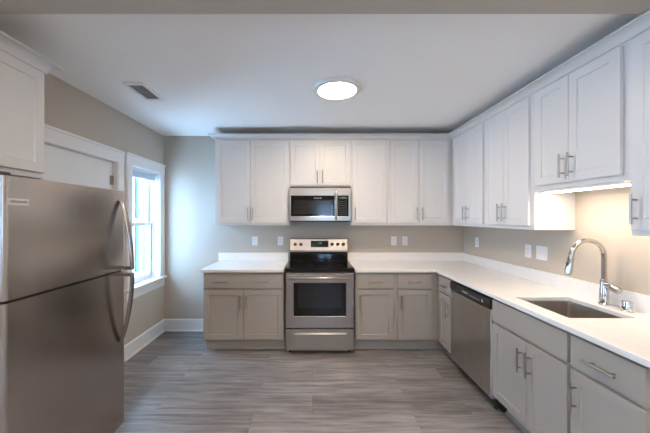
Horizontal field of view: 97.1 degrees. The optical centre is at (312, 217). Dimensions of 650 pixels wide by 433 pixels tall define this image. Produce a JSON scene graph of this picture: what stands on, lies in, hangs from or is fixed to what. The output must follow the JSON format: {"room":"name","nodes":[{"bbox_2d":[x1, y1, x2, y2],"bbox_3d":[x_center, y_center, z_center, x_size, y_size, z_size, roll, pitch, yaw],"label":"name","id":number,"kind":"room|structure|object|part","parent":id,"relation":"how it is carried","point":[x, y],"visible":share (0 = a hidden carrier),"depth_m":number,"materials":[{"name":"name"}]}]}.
{"room":"kitchen","nodes":[
{"label":"kitchen","id":0,"kind":"room"},
{"bbox_2d":[44,73,163,344],"bbox_3d":[-2.050,0.210,0.000,0.160,2.580,7.600,0,0,0],"label":"wall","id":1,"kind":"structure","parent":0,"point":[68,108],"depth_m":2.86,"materials":[{"name":"paint"}]},
{"bbox_2d":[0,50,43,178],"bbox_3d":[-1.775,-0.565,1.350,0.391,0.660,0.800,0,0,0],"label":"upper cabinet","id":2,"kind":"object","parent":1,"relation":"attached to","point":[21,84],"visible":0.83,"depth_m":1.60,"materials":[{"name":"white paint"}]},
{"bbox_3d":[-1.649,-0.565,1.350,0.019,0.660,0.800,0,0,0],"label":"frame","id":3,"kind":"part","parent":2,"relation":"part of","materials":[{"name":"white paint"}]},
{"bbox_2d":[0,30,62,73],"bbox_3d":[-1.772,-0.912,1.383,0.393,0.065,0.865,0,0,0],"label":"crown molding","id":4,"kind":"structure","parent":1,"relation":"attached to","point":[8,44],"depth_m":1.61,"materials":[{"name":"white paint"}]},
{"bbox_2d":[38,124,124,190],"bbox_3d":[-2.035,0.410,2.461,0.190,2.180,1.028,0,0,0],"label":"door","id":5,"kind":"structure","parent":1,"relation":"in","point":[69,158],"depth_m":2.45,"materials":[{"name":"white paint"}]},
{"bbox_2d":[124,319,164,361],"bbox_3d":[-1.956,1.420,3.393,0.028,0.160,0.815,0,0,0],"label":"baseboard","id":6,"kind":"structure","parent":1,"relation":"attached to","point":[137,344],"depth_m":3.30,"materials":[{"name":"white paint"}]},
{"bbox_2d":[124,152,167,301],"bbox_3d":[-2.022,0.100,3.393,0.215,1.580,0.806,0,0,0],"label":"window","id":7,"kind":"structure","parent":1,"relation":"in","point":[154,278],"depth_m":3.63,"materials":[{"name":"white paint"}]},
{"bbox_3d":[-2.065,0.410,3.396,0.030,0.700,0.545,0,0,0],"label":"sash","id":8,"kind":"part","parent":7,"relation":"part of","materials":[{"name":"white paint"}]},
{"bbox_3d":[-2.100,-0.230,3.396,0.030,0.659,0.545,0,0,0],"label":"sash","id":9,"kind":"part","parent":7,"relation":"part of","materials":[{"name":"white paint"}]},
{"bbox_2d":[133,168,154,181],"bbox_3d":[-2.015,-0.506,3.396,0.030,0.098,0.524,0,0,0],"label":"window blind","id":10,"kind":"object","parent":7,"relation":"attached to","point":[137,173],"visible":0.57,"depth_m":3.40,"materials":[{"name":"white"}]},
{"bbox_3d":[-2.015,-0.541,3.396,0.030,0.028,0.524,0,0,0],"label":"head rail","id":11,"kind":"part","parent":10,"relation":"part of","materials":[{"name":"white"}]},
{"bbox_2d":[164,136,463,318],"bbox_3d":[0.015,0.210,3.880,4.290,2.580,0.160,0,0,0],"label":"wall","id":12,"kind":"structure","parent":0,"point":[193,241],"depth_m":3.80,"materials":[{"name":"paint"}]},
{"bbox_2d":[164,319,202,331],"bbox_3d":[-1.593,1.420,3.786,0.755,0.160,0.028,0,0,0],"label":"baseboard","id":13,"kind":"structure","parent":12,"relation":"attached to","point":[170,325],"depth_m":3.79,"materials":[{"name":"white paint"}]},
{"bbox_2d":[218,253,287,260],"bbox_3d":[-0.779,0.519,3.789,0.921,0.110,0.020,0,0,0],"label":"backsplash","id":14,"kind":"structure","parent":12,"relation":"attached to","point":[221,256],"depth_m":3.78,"materials":[{"name":"white stone"}]},
{"bbox_2d":[215,140,291,224],"bbox_3d":[-0.731,-0.428,3.615,0.909,1.047,0.371,0,0,0],"label":"upper cabinet","id":15,"kind":"object","parent":12,"relation":"attached to","point":[252,177],"visible":1,"depth_m":3.48,"materials":[{"name":"white paint"}]},
{"bbox_3d":[-0.960,-0.434,3.479,0.414,0.996,0.020,0,0,0],"label":"door","id":16,"kind":"part","parent":15,"relation":"part of","materials":[{"name":"white paint"}]},
{"bbox_3d":[-0.516,-0.434,3.479,0.466,0.996,0.020,0,0,0],"label":"door","id":17,"kind":"part","parent":15,"relation":"part of","materials":[{"name":"white paint"}]},
{"bbox_2d":[207,10,649,139],"bbox_3d":[0.218,-0.974,2.460,2.942,0.053,2.676,0,0,0],"label":"crown molding","id":18,"kind":"structure","parent":15,"relation":"attached to","point":[640,24],"depth_m":2.35,"materials":[{"name":"white paint"}]},
{"bbox_2d":[252,236,257,244],"bbox_3d":[-0.762,0.310,3.795,0.072,0.118,0.008,0,0,0],"label":"wall outlet","id":19,"kind":"object","parent":12,"relation":"attached to","point":[254,238],"visible":1,"depth_m":3.79,"materials":[{"name":"white plastic"}]},
{"bbox_2d":[278,236,282,244],"bbox_3d":[-0.424,0.310,3.795,0.072,0.118,0.008,0,0,0],"label":"wall outlet","id":20,"kind":"object","parent":12,"relation":"attached to","point":[280,238],"visible":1,"depth_m":3.79,"materials":[{"name":"white plastic"}]},
{"bbox_2d":[290,140,350,187],"bbox_3d":[0.095,-0.662,3.615,0.741,0.580,0.371,0,0,0],"label":"upper cabinet","id":21,"kind":"object","parent":12,"relation":"attached to","point":[313,163],"visible":0.99,"depth_m":3.48,"materials":[{"name":"white paint"}]},
{"bbox_3d":[-0.089,-0.660,3.479,0.354,0.544,0.020,0,0,0],"label":"door","id":22,"kind":"part","parent":21,"relation":"part of","materials":[{"name":"white paint"}]},
{"bbox_2d":[289,188,350,221],"bbox_3d":[0.092,-0.149,3.582,0.742,0.405,0.431,0,0,0],"label":"microwave oven","id":23,"kind":"object","parent":21,"relation":"attached to","point":[305,204],"visible":1,"depth_m":3.41,"materials":[{"name":"grey metal"}]},
{"bbox_3d":[0.003,-0.137,3.426,0.515,0.243,0.022,0,0,0],"label":"door glass","id":24,"kind":"part","parent":23,"relation":"part of","materials":[{"name":"black glass"}]},
{"bbox_3d":[0.280,-0.147,3.392,0.026,0.354,0.051,0,0,0],"label":"door handle","id":25,"kind":"part","parent":23,"relation":"part of","materials":[{"name":"silver metal"}]},
{"bbox_3d":[0.364,-0.137,3.426,0.127,0.243,0.022,0,0,0],"label":"control panel","id":26,"kind":"part","parent":23,"relation":"part of","materials":[{"name":"black plastic"}]},
{"bbox_3d":[0.274,-0.660,3.479,0.363,0.544,0.020,0,0,0],"label":"door","id":27,"kind":"part","parent":21,"relation":"part of","materials":[{"name":"white paint"}]},
{"bbox_2d":[348,140,387,224],"bbox_3d":[0.693,-0.428,3.615,0.456,1.047,0.371,0,0,0],"label":"upper cabinet","id":28,"kind":"object","parent":12,"relation":"attached to","point":[369,158],"visible":1,"depth_m":3.48,"materials":[{"name":"white paint"}]},
{"bbox_2d":[391,236,395,244],"bbox_3d":[1.075,0.310,3.795,0.072,0.118,0.008,0,0,0],"label":"wall outlet","id":29,"kind":"object","parent":12,"relation":"attached to","point":[393,238],"visible":1,"depth_m":3.79,"materials":[{"name":"white plastic"}]},
{"bbox_2d":[402,236,406,244],"bbox_3d":[1.220,0.310,3.795,0.072,0.118,0.008,0,0,0],"label":"wall outlet","id":30,"kind":"object","parent":12,"relation":"attached to","point":[404,238],"visible":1,"depth_m":3.79,"materials":[{"name":"white plastic"}]},
{"bbox_2d":[348,253,462,260],"bbox_3d":[1.223,0.519,3.789,1.510,0.110,0.020,0,0,0],"label":"backsplash","id":31,"kind":"structure","parent":12,"relation":"attached to","point":[351,256],"depth_m":3.78,"materials":[{"name":"white stone"}]},
{"bbox_2d":[388,140,451,224],"bbox_3d":[1.460,-0.428,3.615,1.077,1.047,0.371,0,0,0],"label":"upper cabinet","id":32,"kind":"object","parent":12,"relation":"attached to","point":[419,171],"visible":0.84,"depth_m":3.48,"materials":[{"name":"white paint"}]},
{"bbox_3d":[1.115,-0.434,3.479,0.343,0.996,0.020,0,0,0],"label":"door","id":33,"kind":"part","parent":32,"relation":"part of","materials":[{"name":"white paint"}]},
{"bbox_3d":[1.466,-0.434,3.479,0.353,0.996,0.020,0,0,0],"label":"door","id":34,"kind":"part","parent":32,"relation":"part of","materials":[{"name":"white paint"}]},
{"bbox_2d":[114,332,523,432],"bbox_3d":[0.015,1.530,0.000,4.290,0.060,7.920,0,0,0],"label":"floor","id":35,"kind":"structure","parent":0,"point":[174,384],"depth_m":2.46,"materials":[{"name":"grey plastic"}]},
{"bbox_2d":[0,171,133,432],"bbox_3d":[-1.578,0.650,1.619,0.714,1.700,0.795,0,0,0],"label":"refrigerator","id":36,"kind":"object","parent":35,"relation":"on","point":[63,328],"visible":1,"depth_m":1.50,"materials":[{"name":"grey metal"}]},
{"bbox_3d":[-1.314,-0.069,1.283,0.005,0.030,0.092,0,0,0],"label":"name plate","id":37,"kind":"part","parent":36,"relation":"part of","materials":[{"name":"silver metal"}]},
{"bbox_3d":[-1.348,0.898,1.619,0.072,1.053,0.795,0,0,0],"label":"fridge door","id":38,"kind":"part","parent":36,"relation":"part of","materials":[{"name":"silver metal"}]},
{"bbox_3d":[-1.348,0.089,1.619,0.072,0.542,0.795,0,0,0],"label":"freezer door","id":39,"kind":"part","parent":36,"relation":"part of","materials":[{"name":"silver metal"}]},
{"bbox_3d":[-1.271,0.612,1.962,0.100,0.467,0.042,0,0,0],"label":"door handle","id":40,"kind":"part","parent":36,"relation":"part of","materials":[{"name":"silver metal"}]},
{"bbox_3d":[-1.271,0.119,1.962,0.100,0.469,0.042,0,0,0],"label":"door handle","id":41,"kind":"part","parent":36,"relation":"part of","materials":[{"name":"silver metal"}]},
{"bbox_2d":[203,270,285,348],"bbox_3d":[-0.764,1.052,3.465,0.897,0.895,0.671,0,0,0],"label":"base cabinet","id":42,"kind":"object","parent":35,"relation":"on","point":[242,310],"visible":0.94,"depth_m":3.18,"materials":[{"name":"beige paint"}]},
{"bbox_3d":[-0.985,1.075,3.179,0.441,0.550,0.020,0,0,0],"label":"door","id":43,"kind":"part","parent":42,"relation":"part of","materials":[{"name":"beige paint"}]},
{"bbox_3d":[-0.764,0.702,3.179,0.881,0.160,0.020,0,0,0],"label":"drawer","id":44,"kind":"part","parent":42,"relation":"part of","materials":[{"name":"beige paint"}]},
{"bbox_2d":[200,253,287,271],"bbox_3d":[-0.779,0.534,3.474,0.921,0.140,0.649,0,0,0],"label":"countertop","id":45,"kind":"structure","parent":42,"relation":"on","point":[227,262],"depth_m":3.58,"materials":[{"name":"white stone"}]},
{"bbox_3d":[-0.542,1.075,3.179,0.436,0.550,0.020,0,0,0],"label":"door","id":46,"kind":"part","parent":42,"relation":"part of","materials":[{"name":"beige paint"}]},
{"bbox_2d":[285,238,354,351],"bbox_3d":[0.080,0.887,3.434,0.760,1.226,0.708,0,0,0],"label":"electric range","id":47,"kind":"object","parent":35,"relation":"on","point":[319,273],"visible":1,"depth_m":3.13,"materials":[{"name":"grey metal"}]},
{"bbox_3d":[0.080,1.336,3.155,0.748,0.238,0.043,0,0,0],"label":"storage drawer","id":48,"kind":"part","parent":47,"relation":"part of","materials":[{"name":"silver metal"}]},
{"bbox_3d":[0.080,0.906,3.155,0.748,0.602,0.043,0,0,0],"label":"oven door","id":49,"kind":"part","parent":47,"relation":"part of","materials":[{"name":"silver metal"}]},
{"bbox_3d":[0.080,0.655,3.107,0.695,0.024,0.053,0,0,0],"label":"oven handle","id":50,"kind":"part","parent":47,"relation":"part of","materials":[{"name":"silver metal"}]},
{"bbox_3d":[0.093,0.343,3.724,0.230,0.084,0.006,0,-10,0],"label":"display panel","id":51,"kind":"part","parent":47,"relation":"part of","materials":[{"name":"black glass"}]},
{"bbox_2d":[285,260,354,271],"bbox_3d":[0.080,0.573,3.433,0.760,0.044,0.600,0,0,0],"label":"cooktop","id":52,"kind":"object","parent":47,"relation":"in","point":[293,265],"depth_m":3.23,"materials":[{"name":"glass"}]},
{"bbox_2d":[354,272,394,348],"bbox_3d":[0.698,1.052,3.465,0.446,0.895,0.671,0,0,0],"label":"base cabinet","id":53,"kind":"object","parent":35,"relation":"on","point":[374,292],"visible":0.86,"depth_m":3.18,"materials":[{"name":"beige paint"}]},
{"bbox_3d":[0.693,0.702,3.179,0.411,0.160,0.020,0,0,0],"label":"drawer","id":54,"kind":"part","parent":53,"relation":"part of","materials":[{"name":"beige paint"}]},
{"bbox_3d":[0.693,1.075,3.179,0.411,0.550,0.020,0,0,0],"label":"door","id":55,"kind":"part","parent":53,"relation":"part of","materials":[{"name":"beige paint"}]},
{"bbox_2d":[393,272,445,348],"bbox_3d":[1.460,1.052,3.465,1.077,0.895,0.671,0,0,0],"label":"base cabinet","id":56,"kind":"object","parent":35,"relation":"on","point":[416,293],"visible":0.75,"depth_m":3.18,"materials":[{"name":"beige paint"}]},
{"bbox_3d":[1.133,0.702,3.179,0.380,0.160,0.020,0,0,0],"label":"drawer","id":57,"kind":"part","parent":56,"relation":"part of","materials":[{"name":"beige paint"}]},
{"bbox_3d":[1.133,1.075,3.179,0.380,0.550,0.020,0,0,0],"label":"door","id":58,"kind":"part","parent":56,"relation":"part of","materials":[{"name":"beige paint"}]},
{"bbox_2d":[348,253,649,367],"bbox_3d":[1.234,0.534,2.450,1.531,0.140,2.699,0,0,0],"label":"countertop","id":59,"kind":"structure","parent":56,"relation":"on","point":[628,336],"depth_m":2.17,"materials":[{"name":"white stone"}]},
{"bbox_2d":[527,301,619,317],"bbox_3d":[1.661,0.717,1.857,0.419,0.222,0.467,0,0,0],"label":"sink","id":60,"kind":"object","parent":59,"relation":"in","point":[569,309],"visible":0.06,"depth_m":2.06,"materials":[{"name":"silver metal"}]},
{"bbox_2d":[564,238,622,305],"bbox_3d":[1.812,0.355,1.859,0.287,0.438,0.132,0,0,0],"label":"kitchen faucet","id":61,"kind":"object","parent":59,"relation":"on","point":[605,285],"visible":1,"depth_m":1.88,"materials":[{"name":"silver metal"}]},
{"bbox_2d":[598,279,610,305],"bbox_3d":[1.925,0.489,1.895,0.060,0.168,0.060,0,0,0],"label":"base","id":62,"kind":"object","parent":61,"relation":"attached to","point":[604,283],"depth_m":1.88,"materials":[{"name":"silver metal"}]},
{"bbox_2d":[621,300,633,312],"bbox_3d":[1.925,0.542,1.755,0.054,0.063,0.054,0,0,0],"label":"soap dispenser","id":63,"kind":"object","parent":59,"relation":"on","point":[626,305],"visible":1,"depth_m":1.74,"materials":[{"name":"silver metal"}]},
{"bbox_2d":[437,274,456,363],"bbox_3d":[1.665,1.052,3.006,0.671,0.895,0.325,0,0,0],"label":"base cabinet","id":64,"kind":"object","parent":35,"relation":"on","point":[444,290],"visible":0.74,"depth_m":2.99,"materials":[{"name":"beige paint"}]},
{"bbox_3d":[1.379,1.075,2.983,0.020,0.550,0.260,0,0,0],"label":"door","id":65,"kind":"part","parent":64,"relation":"part of","materials":[{"name":"beige paint"}]},
{"bbox_3d":[1.379,0.702,2.983,0.020,0.160,0.260,0,0,0],"label":"drawer","id":66,"kind":"part","parent":64,"relation":"part of","materials":[{"name":"beige paint"}]},
{"bbox_3d":[1.399,0.985,3.006,0.019,0.760,0.325,0,0,0],"label":"frame","id":67,"kind":"part","parent":64,"relation":"part of","materials":[{"name":"beige paint"}]},
{"bbox_2d":[450,281,506,412],"bbox_3d":[1.670,1.062,2.520,0.621,0.876,0.636,0,0,0],"label":"dishwasher","id":68,"kind":"object","parent":35,"relation":"on","point":[471,310],"visible":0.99,"depth_m":2.44,"materials":[{"name":"grey metal"}]},
{"bbox_3d":[1.390,0.665,2.520,0.060,0.082,0.636,0,0,0],"label":"control panel","id":69,"kind":"part","parent":68,"relation":"part of","materials":[{"name":"black plastic"}]},
{"bbox_3d":[1.395,1.052,2.520,0.050,0.687,0.632,0,0,0],"label":"door panel","id":70,"kind":"part","parent":68,"relation":"part of","materials":[{"name":"silver metal"}]},
{"bbox_3d":[1.482,1.450,2.520,0.035,0.100,0.628,0,0,0],"label":"toe panel","id":71,"kind":"part","parent":68,"relation":"part of","materials":[{"name":"black plastic"}]},
{"bbox_3d":[1.440,1.446,2.250,0.024,0.100,0.024,0,0,0],"label":"leveling leg","id":72,"kind":"part","parent":68,"relation":"part of","materials":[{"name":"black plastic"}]},
{"bbox_2d":[492,299,572,432],"bbox_3d":[1.665,1.052,1.866,0.671,0.895,0.662,0,0,0],"label":"base cabinet","id":73,"kind":"object","parent":35,"relation":"on","point":[531,356],"visible":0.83,"depth_m":1.80,"materials":[{"name":"beige paint"}]},
{"bbox_3d":[1.379,1.075,2.015,0.020,0.550,0.344,0,0,0],"label":"door","id":74,"kind":"part","parent":73,"relation":"part of","materials":[{"name":"beige paint"}]},
{"bbox_3d":[1.349,0.932,1.876,0.040,0.155,0.012,0,0,0],"label":"handle","id":75,"kind":"part","parent":73,"relation":"part of","materials":[{"name":"silver metal"}]},
{"bbox_3d":[1.349,0.932,1.806,0.040,0.155,0.012,0,0,0],"label":"handle","id":76,"kind":"part","parent":73,"relation":"part of","materials":[{"name":"silver metal"}]},
{"bbox_3d":[1.379,0.702,1.867,0.020,0.160,0.640,0,0,0],"label":"false drawer","id":77,"kind":"part","parent":73,"relation":"part of","materials":[{"name":"beige paint"}]},
{"bbox_3d":[1.379,1.075,1.693,0.020,0.550,0.292,0,0,0],"label":"door","id":78,"kind":"part","parent":73,"relation":"part of","materials":[{"name":"beige paint"}]},
{"bbox_2d":[568,334,649,432],"bbox_3d":[1.665,1.052,1.334,0.671,0.895,0.400,0,0,0],"label":"base cabinet","id":79,"kind":"object","parent":35,"relation":"on","point":[609,391],"visible":0.9,"depth_m":1.34,"materials":[{"name":"beige paint"}]},
{"bbox_3d":[1.349,0.932,1.491,0.040,0.155,0.012,0,0,0],"label":"handle","id":80,"kind":"part","parent":79,"relation":"part of","materials":[{"name":"silver metal"}]},
{"bbox_3d":[1.349,0.710,1.349,0.040,0.012,0.155,0,0,0],"label":"handle","id":81,"kind":"part","parent":79,"relation":"part of","materials":[{"name":"silver metal"}]},
{"bbox_3d":[1.379,1.075,1.351,0.020,0.550,0.345,0,0,0],"label":"door","id":82,"kind":"part","parent":79,"relation":"part of","materials":[{"name":"beige paint"}]},
{"bbox_2d":[0,14,641,135],"bbox_3d":[0.015,-1.130,0.000,4.290,0.100,7.920,0,0,0],"label":"ceiling","id":83,"kind":"structure","parent":0,"point":[212,73],"depth_m":2.00,"materials":[{"name":"paint"}]},
{"bbox_2d":[122,83,163,100],"bbox_3d":[-1.440,-1.076,2.465,0.170,0.008,0.336,0,0,0],"label":"ceiling vent","id":84,"kind":"object","parent":83,"relation":"in","point":[141,89],"visible":1,"depth_m":2.45,"materials":[{"name":"white metal"}]},
{"bbox_2d":[0,0,649,13],"bbox_3d":[0.015,-1.042,1.268,3.970,0.075,0.297,0,0,0],"label":"beam","id":85,"kind":"structure","parent":83,"relation":"attached to","point":[6,6],"depth_m":1.37,"materials":[{"name":"paint"}]},
{"bbox_2d":[313,77,360,99],"bbox_3d":[0.205,-1.064,2.400,0.400,0.032,0.400,0,0,0],"label":"recessed light","id":86,"kind":"object","parent":83,"relation":"in","point":[332,88],"visible":1,"depth_m":2.34,"materials":[{"name":"white paint"}]},
{"bbox_2d":[319,82,355,98],"bbox_3d":[0.205,-1.054,2.400,0.308,0.011,0.308,0,0,0],"label":"diffuser","id":87,"kind":"object","parent":86,"relation":"attached to","point":[327,90],"depth_m":2.37,"materials":[{"name":"white plastic"}]},
{"bbox_2d":[464,186,649,295],"bbox_3d":[2.080,0.210,0.000,0.160,2.580,7.600,0,0,0],"label":"wall","id":88,"kind":"structure","parent":0,"point":[601,215],"depth_m":2.08,"materials":[{"name":"paint"}]},
{"bbox_2d":[452,121,485,226],"bbox_3d":[1.815,-0.428,3.134,0.371,1.047,0.668,0,0,0],"label":"upper cabinet","id":89,"kind":"object","parent":88,"relation":"attached to","point":[468,148],"visible":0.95,"depth_m":3.05,"materials":[{"name":"white paint"}]},
{"bbox_3d":[1.679,-0.434,3.255,0.020,0.996,0.302,0,0,0],"label":"door","id":90,"kind":"part","parent":89,"relation":"part of","materials":[{"name":"white paint"}]},
{"bbox_3d":[1.679,-0.434,2.959,0.020,0.996,0.282,0,0,0],"label":"door","id":91,"kind":"part","parent":89,"relation":"part of","materials":[{"name":"white paint"}]},
{"bbox_2d":[475,237,478,246],"bbox_3d":[1.995,0.300,3.485,0.008,0.118,0.072,0,0,0],"label":"wall outlet","id":92,"kind":"object","parent":88,"relation":"attached to","point":[476,238],"visible":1,"depth_m":3.48,"materials":[{"name":"white plastic"}]},
{"bbox_2d":[525,244,530,257],"bbox_3d":[1.995,0.310,2.658,0.008,0.118,0.072,0,0,0],"label":"wall outlet","id":93,"kind":"object","parent":88,"relation":"attached to","point":[527,247],"visible":1,"depth_m":2.66,"materials":[{"name":"white plastic"}]},
{"bbox_2d":[485,93,574,229],"bbox_3d":[1.815,-0.428,2.492,0.371,1.047,0.616,0,0,0],"label":"upper cabinet","id":94,"kind":"object","parent":88,"relation":"attached to","point":[512,201],"visible":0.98,"depth_m":2.35,"materials":[{"name":"white paint"}]},
{"bbox_3d":[1.679,-0.434,2.650,0.020,0.996,0.266,0,0,0],"label":"door","id":95,"kind":"part","parent":94,"relation":"part of","materials":[{"name":"white paint"}]},
{"bbox_3d":[1.649,-0.043,2.547,0.040,0.155,0.012,0,0,0],"label":"handle","id":96,"kind":"part","parent":94,"relation":"part of","materials":[{"name":"silver metal"}]},
{"bbox_3d":[1.649,-0.043,2.483,0.040,0.155,0.012,0,0,0],"label":"handle","id":97,"kind":"part","parent":94,"relation":"part of","materials":[{"name":"silver metal"}]},
{"bbox_3d":[1.700,-0.428,2.492,0.019,1.047,0.616,0,0,0],"label":"frame","id":98,"kind":"part","parent":94,"relation":"part of","materials":[{"name":"white paint"}]},
{"bbox_3d":[1.679,-0.434,2.368,0.020,0.996,0.291,0,0,0],"label":"door","id":99,"kind":"part","parent":94,"relation":"part of","materials":[{"name":"white paint"}]},
{"bbox_2d":[536,246,546,260],"bbox_3d":[1.994,0.310,2.502,0.011,0.118,0.118,0,0,0],"label":"light switch","id":100,"kind":"object","parent":88,"relation":"attached to","point":[541,251],"visible":1,"depth_m":2.50,"materials":[{"name":"white plastic"}]},
{"bbox_2d":[463,253,649,314],"bbox_3d":[1.989,0.519,2.450,0.020,0.110,2.699,0,0,0],"label":"backsplash","id":101,"kind":"structure","parent":88,"relation":"attached to","point":[641,302],"depth_m":2.27,"materials":[{"name":"white stone"}]},
{"bbox_2d":[535,39,631,190],"bbox_3d":[1.815,-0.576,1.851,0.371,0.752,0.663,0,0,0],"label":"upper cabinet","id":102,"kind":"object","parent":88,"relation":"attached to","point":[583,118],"visible":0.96,"depth_m":1.75,"materials":[{"name":"white paint"}]},
{"bbox_3d":[1.679,-0.584,2.017,0.020,0.697,0.280,0,0,0],"label":"door","id":103,"kind":"part","parent":102,"relation":"part of","materials":[{"name":"white paint"}]},
{"bbox_3d":[1.649,-0.343,1.907,0.040,0.155,0.012,0,0,0],"label":"handle","id":104,"kind":"part","parent":102,"relation":"part of","materials":[{"name":"silver metal"}]},
{"bbox_3d":[1.649,-0.343,1.843,0.040,0.155,0.012,0,0,0],"label":"handle","id":105,"kind":"part","parent":102,"relation":"part of","materials":[{"name":"silver metal"}]},
{"bbox_2d":[542,181,630,192],"bbox_3d":[1.750,-0.190,1.850,0.100,0.021,0.560,0,0,0],"label":"light","id":106,"kind":"object","parent":102,"relation":"attached to","point":[620,183],"visible":0.76,"depth_m":1.77,"materials":[{"name":"white paint"}]},
{"bbox_3d":[1.679,-0.584,1.716,0.020,0.697,0.314,0,0,0],"label":"door","id":107,"kind":"part","parent":102,"relation":"part of","materials":[{"name":"white paint"}]},
{"bbox_2d":[629,29,649,235],"bbox_3d":[1.815,-0.428,1.319,0.371,1.047,0.400,0,0,0],"label":"upper cabinet","id":108,"kind":"object","parent":88,"relation":"attached to","point":[639,198],"visible":1,"depth_m":1.46,"materials":[{"name":"white paint"}]},
{"bbox_3d":[1.649,-0.043,1.477,0.040,0.155,0.012,0,0,0],"label":"handle","id":109,"kind":"part","parent":108,"relation":"part of","materials":[{"name":"silver metal"}]},
{"label":"outside","id":110,"kind":"structure","parent":0,"visible":0},
{"bbox_2d":[133,177,145,277],"bbox_3d":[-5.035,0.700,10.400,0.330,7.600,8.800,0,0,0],"label":"window pane","id":111,"kind":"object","parent":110,"point":[139,232],"visible":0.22,"depth_m":8.10,"materials":[{"name":"glass"}]}
]}

